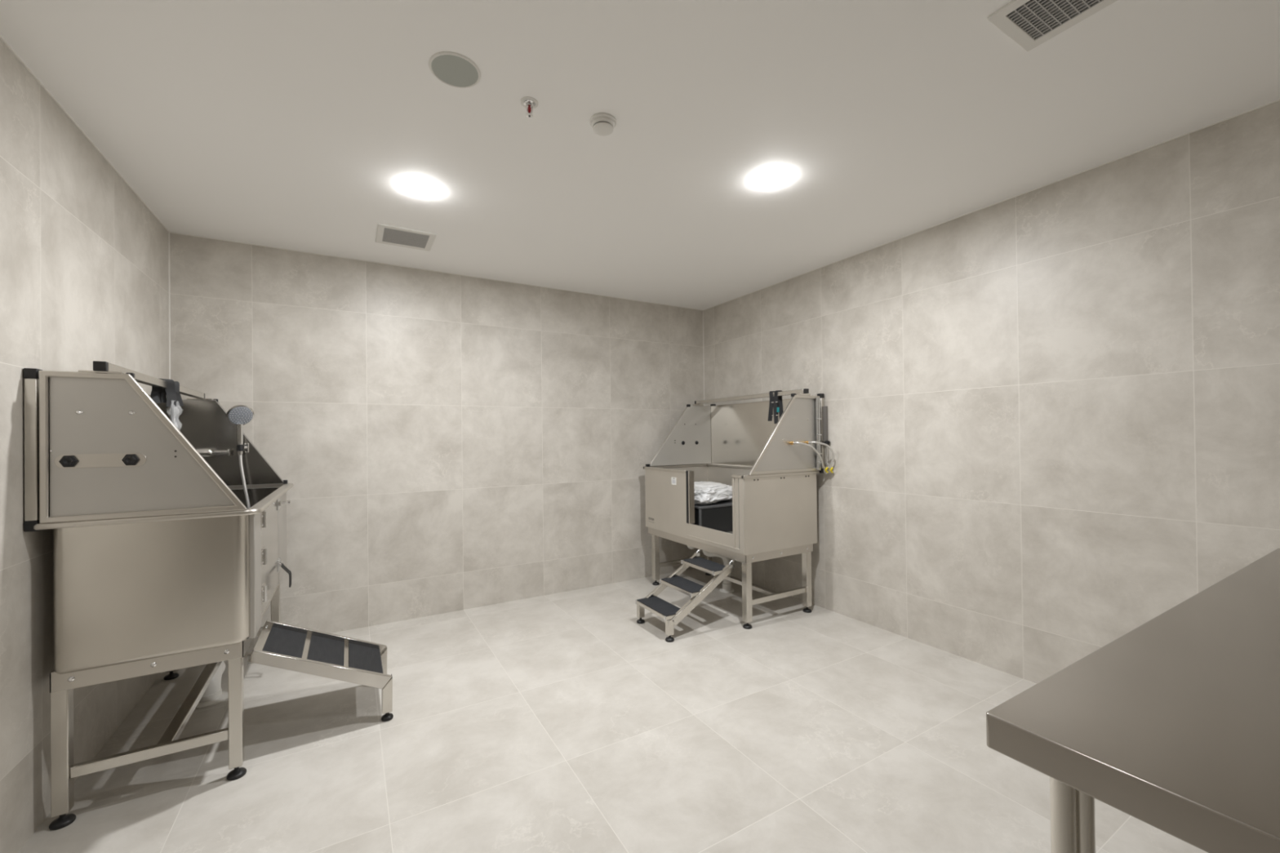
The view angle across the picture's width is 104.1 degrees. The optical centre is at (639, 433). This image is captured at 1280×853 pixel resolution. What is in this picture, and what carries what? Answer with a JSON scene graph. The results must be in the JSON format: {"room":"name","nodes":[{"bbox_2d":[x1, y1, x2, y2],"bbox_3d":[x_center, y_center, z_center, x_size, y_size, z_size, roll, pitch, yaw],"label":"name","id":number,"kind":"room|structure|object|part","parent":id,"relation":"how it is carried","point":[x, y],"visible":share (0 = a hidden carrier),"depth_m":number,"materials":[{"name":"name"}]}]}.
{"room":"dog grooming room","nodes":[
{"label":"dog grooming room","id":0,"kind":"room"},
{"bbox_2d":[0,39,168,852],"bbox_3d":[-1.295,0.042,0.390,0.120,2.400,5.720,0,0,-30],"label":"wall","id":1,"kind":"structure","parent":0,"point":[84,262],"depth_m":1.64,"materials":[{"name":"tile"}]},
{"bbox_2d":[0,35,169,232],"bbox_3d":[-1.224,-1.157,0.376,0.005,0.005,5.595,0,0,-30],"label":"trim","id":2,"kind":"structure","parent":1,"relation":"attached to","point":[6,43],"depth_m":1.81,"materials":[{"name":"white paint"}]},
{"bbox_2d":[169,232,704,648],"bbox_3d":[-1.039,0.061,3.781,3.741,2.400,0.120,0,0,-30],"label":"wall","id":3,"kind":"structure","parent":0,"point":[444,442],"depth_m":3.47,"materials":[{"name":"tile"}]},
{"bbox_2d":[168,232,170,379],"bbox_3d":[-2.621,0.075,2.786,0.005,2.395,0.005,0,0,-30],"label":"trim","id":4,"kind":"structure","parent":3,"relation":"attached to","point":[168,233],"depth_m":2.79,"materials":[{"name":"white"}]},
{"bbox_2d":[169,231,702,311],"bbox_3d":[-1.022,-1.137,3.735,3.741,0.005,0.005,0,0,-30],"label":"trim","id":5,"kind":"structure","parent":3,"relation":"attached to","point":[170,232],"depth_m":3.39,"materials":[{"name":"white"}]},
{"bbox_2d":[702,310,704,405],"bbox_3d":[0.606,0.050,4.669,0.005,2.395,0.005,0,0,-30],"label":"trim","id":6,"kind":"structure","parent":3,"relation":"attached to","point":[703,310],"depth_m":4.67,"materials":[{"name":"white"}]},
{"bbox_2d":[17,568,1207,852],"bbox_3d":[0.417,1.288,1.303,3.981,0.120,5.840,0,0,-30],"label":"floor","id":7,"kind":"structure","parent":0,"point":[564,722],"depth_m":1.95,"materials":[{"name":"tile"}]},
{"bbox_2d":[23,360,293,831],"bbox_3d":[-1.942,0.518,2.226,0.602,1.486,1.296,0,0,-30],"label":"bath","id":8,"kind":"object","parent":7,"relation":"on","point":[161,564],"visible":0.95,"depth_m":1.68,"materials":[{"name":"metal"}]},
{"bbox_3d":[-1.858,1.017,1.606,0.040,0.402,0.040,0,0,-30],"label":"leg","id":9,"kind":"part","parent":8,"relation":"part of","materials":[{"name":"metal"}]},
{"bbox_3d":[-1.744,0.089,1.618,0.212,0.044,0.002,0,0,-30],"label":"nut plate","id":10,"kind":"part","parent":8,"relation":"part of","materials":[{"name":"metal"}]},
{"bbox_3d":[-2.158,0.051,2.094,0.003,0.471,1.237,0,0,-30],"label":"panel","id":11,"kind":"part","parent":8,"relation":"part of","materials":[{"name":"metal"}]},
{"bbox_3d":[-1.643,0.041,1.681,0.509,0.474,0.003,0,0,-30],"label":"panel","id":12,"kind":"part","parent":8,"relation":"part of","materials":[{"name":"metal"}]},
{"bbox_3d":[-2.065,-0.209,2.163,0.030,0.030,1.249,0,0,-30],"label":"tie rail","id":13,"kind":"part","parent":8,"relation":"part of","materials":[{"name":"metal"}]},
{"bbox_2d":[53,487,279,674],"bbox_3d":[-1.952,0.540,2.225,0.496,0.470,1.227,0,0,-30],"label":"basin","id":14,"kind":"object","parent":8,"relation":"in","point":[128,595],"depth_m":1.70,"materials":[{"name":"metal"}]},
{"bbox_2d":[150,378,183,428],"bbox_3d":[-2.077,-0.093,2.197,0.089,0.281,0.119,0,0,-30],"label":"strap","id":15,"kind":"object","parent":8,"relation":"hanging from","point":[171,395],"visible":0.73,"depth_m":2.18,"materials":[{"name":"black"}]},
{"bbox_2d":[195,661,227,708],"bbox_3d":[-2.079,1.021,2.432,0.144,0.485,0.315,0,0,-30],"label":"pipe","id":16,"kind":"object","parent":8,"relation":"attached to","point":[214,695],"visible":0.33,"depth_m":2.34,"materials":[{"name":"white plastic"}]},
{"bbox_2d":[195,448,231,457],"bbox_3d":[-2.332,0.106,2.656,0.243,0.052,0.082,0,0,-30],"label":"mixer tap","id":17,"kind":"object","parent":8,"relation":"on","point":[205,452],"depth_m":2.67,"materials":[{"name":"silver metal"}]},
{"bbox_3d":[-2.265,0.056,2.746,0.509,0.474,0.003,0,0,-30],"label":"panel","id":18,"kind":"part","parent":8,"relation":"part of","materials":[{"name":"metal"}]},
{"bbox_3d":[-1.478,1.014,1.828,0.040,0.402,0.040,0,0,-30],"label":"leg","id":19,"kind":"part","parent":8,"relation":"part of","materials":[{"name":"metal"}]},
{"bbox_2d":[226,404,253,508],"bbox_3d":[-2.234,0.238,2.686,0.248,0.782,0.095,0,0,-30],"label":"shower","id":20,"kind":"object","parent":8,"relation":"attached to","point":[239,415],"visible":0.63,"depth_m":2.71,"materials":[{"name":"silver metal"}]},
{"bbox_3d":[-2.180,0.035,2.721,0.027,0.167,0.037,0,0,-30],"label":"handle","id":21,"kind":"part","parent":20,"relation":"part of","materials":[{"name":"silver metal"}]},
{"bbox_3d":[-1.486,0.532,1.928,0.019,0.468,0.156,0,0,-30],"label":"corner plate","id":22,"kind":"part","parent":8,"relation":"part of","materials":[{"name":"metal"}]},
{"bbox_3d":[-1.681,0.528,2.259,0.012,0.451,0.603,0,0,-30],"label":"door","id":23,"kind":"part","parent":8,"relation":"part of","materials":[{"name":"metal"}]},
{"bbox_3d":[-2.053,1.028,2.812,0.040,0.402,0.040,0,0,-30],"label":"leg","id":24,"kind":"part","parent":8,"relation":"part of","materials":[{"name":"metal"}]},
{"bbox_3d":[-1.801,0.719,2.537,0.048,0.129,0.042,0,0,-30],"label":"latch handle","id":25,"kind":"part","parent":8,"relation":"part of","materials":[{"name":"grey metal"}]},
{"bbox_3d":[-1.808,0.353,2.545,0.046,0.021,0.023,0,0,-37],"label":"latch handle","id":26,"kind":"part","parent":8,"relation":"part of","materials":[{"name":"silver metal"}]},
{"bbox_2d":[247,619,393,721],"bbox_3d":[-1.396,1.051,2.222,0.509,0.408,0.398,0,0,-30],"label":"ramp","id":27,"kind":"object","parent":7,"relation":"on","point":[277,645],"visible":1,"depth_m":2.17,"materials":[{"name":"metal"}]},
{"bbox_3d":[-1.305,0.977,2.063,0.499,0.266,0.020,0,0,-30],"label":"rail","id":28,"kind":"part","parent":27,"relation":"part of","materials":[{"name":"metal"}]},
{"bbox_3d":[-1.491,0.982,2.382,0.499,0.266,0.020,0,0,-30],"label":"rail","id":29,"kind":"part","parent":27,"relation":"part of","materials":[{"name":"metal"}]},
{"bbox_3d":[-1.284,1.147,2.489,0.042,0.149,0.040,0,0,-30],"label":"leg","id":30,"kind":"part","parent":27,"relation":"part of","materials":[{"name":"metal"}]},
{"bbox_3d":[-1.108,1.143,2.187,0.042,0.149,0.040,0,0,-30],"label":"leg","id":31,"kind":"part","parent":27,"relation":"part of","materials":[{"name":"metal"}]},
{"bbox_2d":[635,549,734,642],"bbox_3d":[0.289,1.032,3.253,0.536,0.420,0.398,0,0,-30],"label":"steps","id":32,"kind":"structure","parent":7,"relation":"on","point":[671,614],"depth_m":3.19,"materials":[{"name":"metal"}]},
{"bbox_3d":[0.004,1.164,3.283,0.042,0.092,0.034,0,0,-30],"label":"leg","id":33,"kind":"part","parent":32,"relation":"part of","materials":[{"name":"metal"}]},
{"bbox_3d":[0.177,1.160,2.986,0.042,0.092,0.034,0,0,-30],"label":"leg","id":34,"kind":"part","parent":32,"relation":"part of","materials":[{"name":"metal"}]},
{"bbox_3d":[0.206,1.006,3.420,0.476,0.307,0.006,0,0,-30],"label":"rail","id":35,"kind":"part","parent":32,"relation":"part of","materials":[{"name":"metal"}]},
{"bbox_3d":[0.394,1.002,3.099,0.476,0.307,0.006,0,0,-30],"label":"rail","id":36,"kind":"part","parent":32,"relation":"part of","materials":[{"name":"metal"}]},
{"bbox_2d":[643,388,825,629],"bbox_3d":[0.666,0.475,3.819,0.741,1.534,1.268,0,0,-30],"label":"bath","id":37,"kind":"object","parent":7,"relation":"on","point":[775,502],"visible":0.93,"depth_m":3.44,"materials":[{"name":"metal"}]},
{"bbox_3d":[0.129,1.020,4.120,0.046,0.383,0.046,0,0,-30],"label":"leg","id":38,"kind":"part","parent":37,"relation":"part of","materials":[{"name":"metal"}]},
{"bbox_3d":[0.356,0.017,4.340,0.657,0.518,0.003,0,0,-30],"label":"panel","id":39,"kind":"part","parent":37,"relation":"part of","materials":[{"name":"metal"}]},
{"bbox_2d":[687,545,734,592],"bbox_3d":[0.551,1.009,3.990,0.401,0.468,0.139,-1,0,28],"label":"pipe","id":40,"kind":"object","parent":37,"relation":"attached to","point":[726,585],"visible":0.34,"depth_m":3.91,"materials":[{"name":"white plastic"}]},
{"bbox_2d":[690,499,733,532],"bbox_3d":[0.547,0.649,4.004,0.537,0.211,0.492,0,0,-30],"label":"storage box","id":41,"kind":"object","parent":37,"relation":"in","point":[717,516],"visible":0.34,"depth_m":3.74,"materials":[{"name":"black plastic"}]},
{"bbox_3d":[0.443,0.657,3.673,0.018,0.193,0.018,0,0,-30],"label":"corner post","id":42,"kind":"part","parent":41,"relation":"part of","materials":[{"name":"grey metal"}]},
{"bbox_2d":[693,480,732,504],"bbox_3d":[0.515,0.468,3.968,0.405,0.151,0.523,-1,-1,43],"label":"plastic bundle","id":43,"kind":"object","parent":41,"relation":"on","point":[705,492],"visible":0.57,"depth_m":3.78,"materials":[{"name":"white plastic"}]},
{"bbox_3d":[0.546,0.553,4.005,0.537,0.018,0.492,0,0,-30],"label":"lid","id":44,"kind":"part","parent":41,"relation":"part of","materials":[{"name":"grey plastic"}]},
{"bbox_3d":[0.497,0.526,3.392,0.006,0.472,0.614,0,0,-30],"label":"door frame","id":45,"kind":"part","parent":37,"relation":"part of","materials":[{"name":"silver metal"}]},
{"bbox_2d":[644,466,817,555],"bbox_3d":[0.636,0.523,3.815,0.660,0.498,1.219,0,0,-30],"label":"basin","id":46,"kind":"object","parent":37,"relation":"in","point":[774,512],"depth_m":3.38,"materials":[{"name":"grey metal"}]},
{"bbox_3d":[0.681,1.008,3.175,0.046,0.383,0.046,0,0,-30],"label":"leg","id":47,"kind":"part","parent":37,"relation":"part of","materials":[{"name":"metal"}]},
{"bbox_3d":[0.816,-0.278,3.919,0.030,0.030,1.212,0,0,-30],"label":"tie rail","id":48,"kind":"part","parent":37,"relation":"part of","materials":[{"name":"metal"}]},
{"bbox_3d":[0.943,0.008,3.989,0.004,0.518,1.200,0,0,-30],"label":"panel","id":49,"kind":"part","parent":37,"relation":"part of","materials":[{"name":"silver metal"}]},
{"bbox_2d":[768,390,783,423],"bbox_3d":[0.987,-0.187,3.617,0.083,0.240,0.092,0,0,-30],"label":"strap","id":50,"kind":"object","parent":37,"relation":"hanging from","point":[775,405],"visible":0.92,"depth_m":3.61,"materials":[{"name":"black"}]},
{"bbox_3d":[0.960,0.004,3.306,0.657,0.518,0.003,0,0,-30],"label":"panel","id":51,"kind":"part","parent":37,"relation":"part of","materials":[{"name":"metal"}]},
{"bbox_3d":[1.153,1.004,3.451,0.046,0.383,0.046,0,0,-30],"label":"leg","id":52,"kind":"part","parent":37,"relation":"part of","materials":[{"name":"metal"}]},
{"bbox_2d":[789,440,825,469],"bbox_3d":[1.151,0.153,3.346,0.305,0.201,0.088,-1,0,-24],"label":"hose","id":53,"kind":"object","parent":37,"relation":"attached to","point":[791,442],"visible":1,"depth_m":3.31,"materials":[{"name":"white"}]},
{"bbox_2d":[804,440,834,467],"bbox_3d":[1.221,0.148,3.380,0.196,0.193,0.070,-1,0,-7],"label":"hose","id":54,"kind":"object","parent":37,"relation":"attached to","point":[806,442],"visible":0.98,"depth_m":3.36,"materials":[{"name":"white"}]},
{"bbox_2d":[986,548,1279,852],"bbox_3d":[1.413,0.788,0.813,1.788,0.850,0.698,0,0,-30],"label":"work table","id":55,"kind":"object","parent":7,"relation":"on","point":[1172,724],"visible":1,"depth_m":0.65,"materials":[{"name":"metal"}]},
{"bbox_3d":[0.553,0.794,0.647,0.026,0.832,0.026,0,0,-30],"label":"leg","id":56,"kind":"part","parent":55,"relation":"part of","materials":[{"name":"metal"}]},
{"bbox_3d":[0.584,0.793,0.654,0.026,0.832,0.026,0,0,-30],"label":"leg","id":57,"kind":"part","parent":55,"relation":"part of","materials":[{"name":"metal"}]},
{"bbox_2d":[0,0,1279,310],"bbox_3d":[0.387,-1.232,1.320,3.981,0.120,5.840,0,0,-30],"label":"ceiling","id":58,"kind":"structure","parent":0,"point":[297,125],"depth_m":1.81,"materials":[{"name":"white paint"}]},
{"bbox_2d":[375,222,436,251],"bbox_3d":[-1.366,-1.137,2.910,0.300,0.008,0.289,0,0,-30],"label":"ceiling vent","id":59,"kind":"object","parent":58,"relation":"in","point":[385,233],"visible":1,"depth_m":2.89,"materials":[{"name":"white plastic"}]},
{"bbox_2d":[382,227,429,248],"bbox_3d":[-1.366,-1.137,2.910,0.232,0.005,0.221,0,0,-30],"label":"grille","id":60,"kind":"object","parent":59,"relation":"attached to","point":[393,236],"depth_m":2.91,"materials":[{"name":"grey metal"}]},
{"bbox_2d":[403,179,436,198],"bbox_3d":[-1.029,-1.134,2.338,0.146,0.030,0.146,0,0,-30],"label":"recessed light","id":61,"kind":"object","parent":58,"relation":"in","point":[420,188],"visible":1,"depth_m":2.31,"materials":[{"name":"white glass"}]},
{"bbox_2d":[428,51,480,88],"bbox_3d":[-0.590,-1.156,1.594,0.157,0.005,0.157,0,0,-30],"label":"ceiling speaker","id":62,"kind":"object","parent":58,"relation":"attached to","point":[455,69],"visible":1,"depth_m":1.59,"materials":[{"name":"white plastic"}]},
{"bbox_2d":[520,96,538,118],"bbox_3d":[-0.388,-1.135,1.752,0.062,0.050,0.062,0,0,-30],"label":"sprinkler","id":63,"kind":"object","parent":58,"relation":"attached to","point":[529,103],"visible":1,"depth_m":1.75,"materials":[{"name":"silver metal"}]},
{"bbox_3d":[-0.388,-1.135,1.752,0.012,0.025,0.012,0,0,-30],"label":"bulb","id":64,"kind":"part","parent":63,"relation":"part of","materials":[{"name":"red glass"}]},
{"bbox_2d":[589,112,616,135],"bbox_3d":[-0.137,-1.143,1.860,0.100,0.039,0.100,0,0,-30],"label":"smoke detector","id":65,"kind":"object","parent":58,"relation":"attached to","point":[602,123],"visible":1,"depth_m":1.83,"materials":[{"name":"white plastic"}]},
{"bbox_2d":[755,169,788,189],"bbox_3d":[0.605,-1.153,2.290,0.146,0.030,0.146,0,0,-30],"label":"recessed light","id":66,"kind":"object","parent":58,"relation":"in","point":[774,179],"visible":1,"depth_m":2.26,"materials":[{"name":"white glass"}]},
{"bbox_2d":[986,0,1117,51],"bbox_3d":[1.217,-1.178,1.252,0.243,0.008,0.515,0,0,-30],"label":"ceiling vent","id":67,"kind":"object","parent":58,"relation":"in","point":[1042,20],"visible":1,"depth_m":1.41,"materials":[{"name":"white plastic"}]},
{"bbox_2d":[1006,0,1102,39],"bbox_3d":[1.217,-1.178,1.252,0.177,0.005,0.449,0,0,-30],"label":"grille","id":68,"kind":"object","parent":67,"relation":"attached to","point":[1038,20],"depth_m":1.40,"materials":[{"name":"grey metal"}]},
{"bbox_2d":[703,101,1279,684],"bbox_3d":[2.039,0.015,2.336,0.120,2.400,5.720,0,0,-30],"label":"wall","id":69,"kind":"structure","parent":0,"point":[1054,409],"depth_m":2.38,"materials":[{"name":"tile"}]},
{"bbox_2d":[822,466,828,473],"bbox_3d":[1.293,0.253,3.439,0.059,0.043,0.042,0,0,-30],"label":"water valve","id":70,"kind":"object","parent":69,"relation":"attached to","point":[825,470],"visible":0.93,"depth_m":3.43,"materials":[{"name":"yellow metal"}]},
{"bbox_2d":[823,406,830,468],"bbox_3d":[1.292,0.028,3.454,0.045,0.428,0.053,0,0,-30],"label":"pipe","id":71,"kind":"object","parent":69,"relation":"attached to","point":[825,408],"visible":0.91,"depth_m":3.46,"materials":[{"name":"grey metal"}]},
{"bbox_2d":[828,466,834,473],"bbox_3d":[1.315,0.253,3.413,0.048,0.043,0.042,0,0,-30],"label":"water valve","id":72,"kind":"object","parent":69,"relation":"attached to","point":[830,469],"visible":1,"depth_m":3.41,"materials":[{"name":"yellow metal"}]},
{"bbox_2d":[703,98,1279,310],"bbox_3d":[2.003,-1.182,2.259,0.005,0.005,5.595,0,0,-30],"label":"trim","id":73,"kind":"structure","parent":69,"relation":"attached to","point":[1277,100],"depth_m":2.35,"materials":[{"name":"white paint"}]}
]}

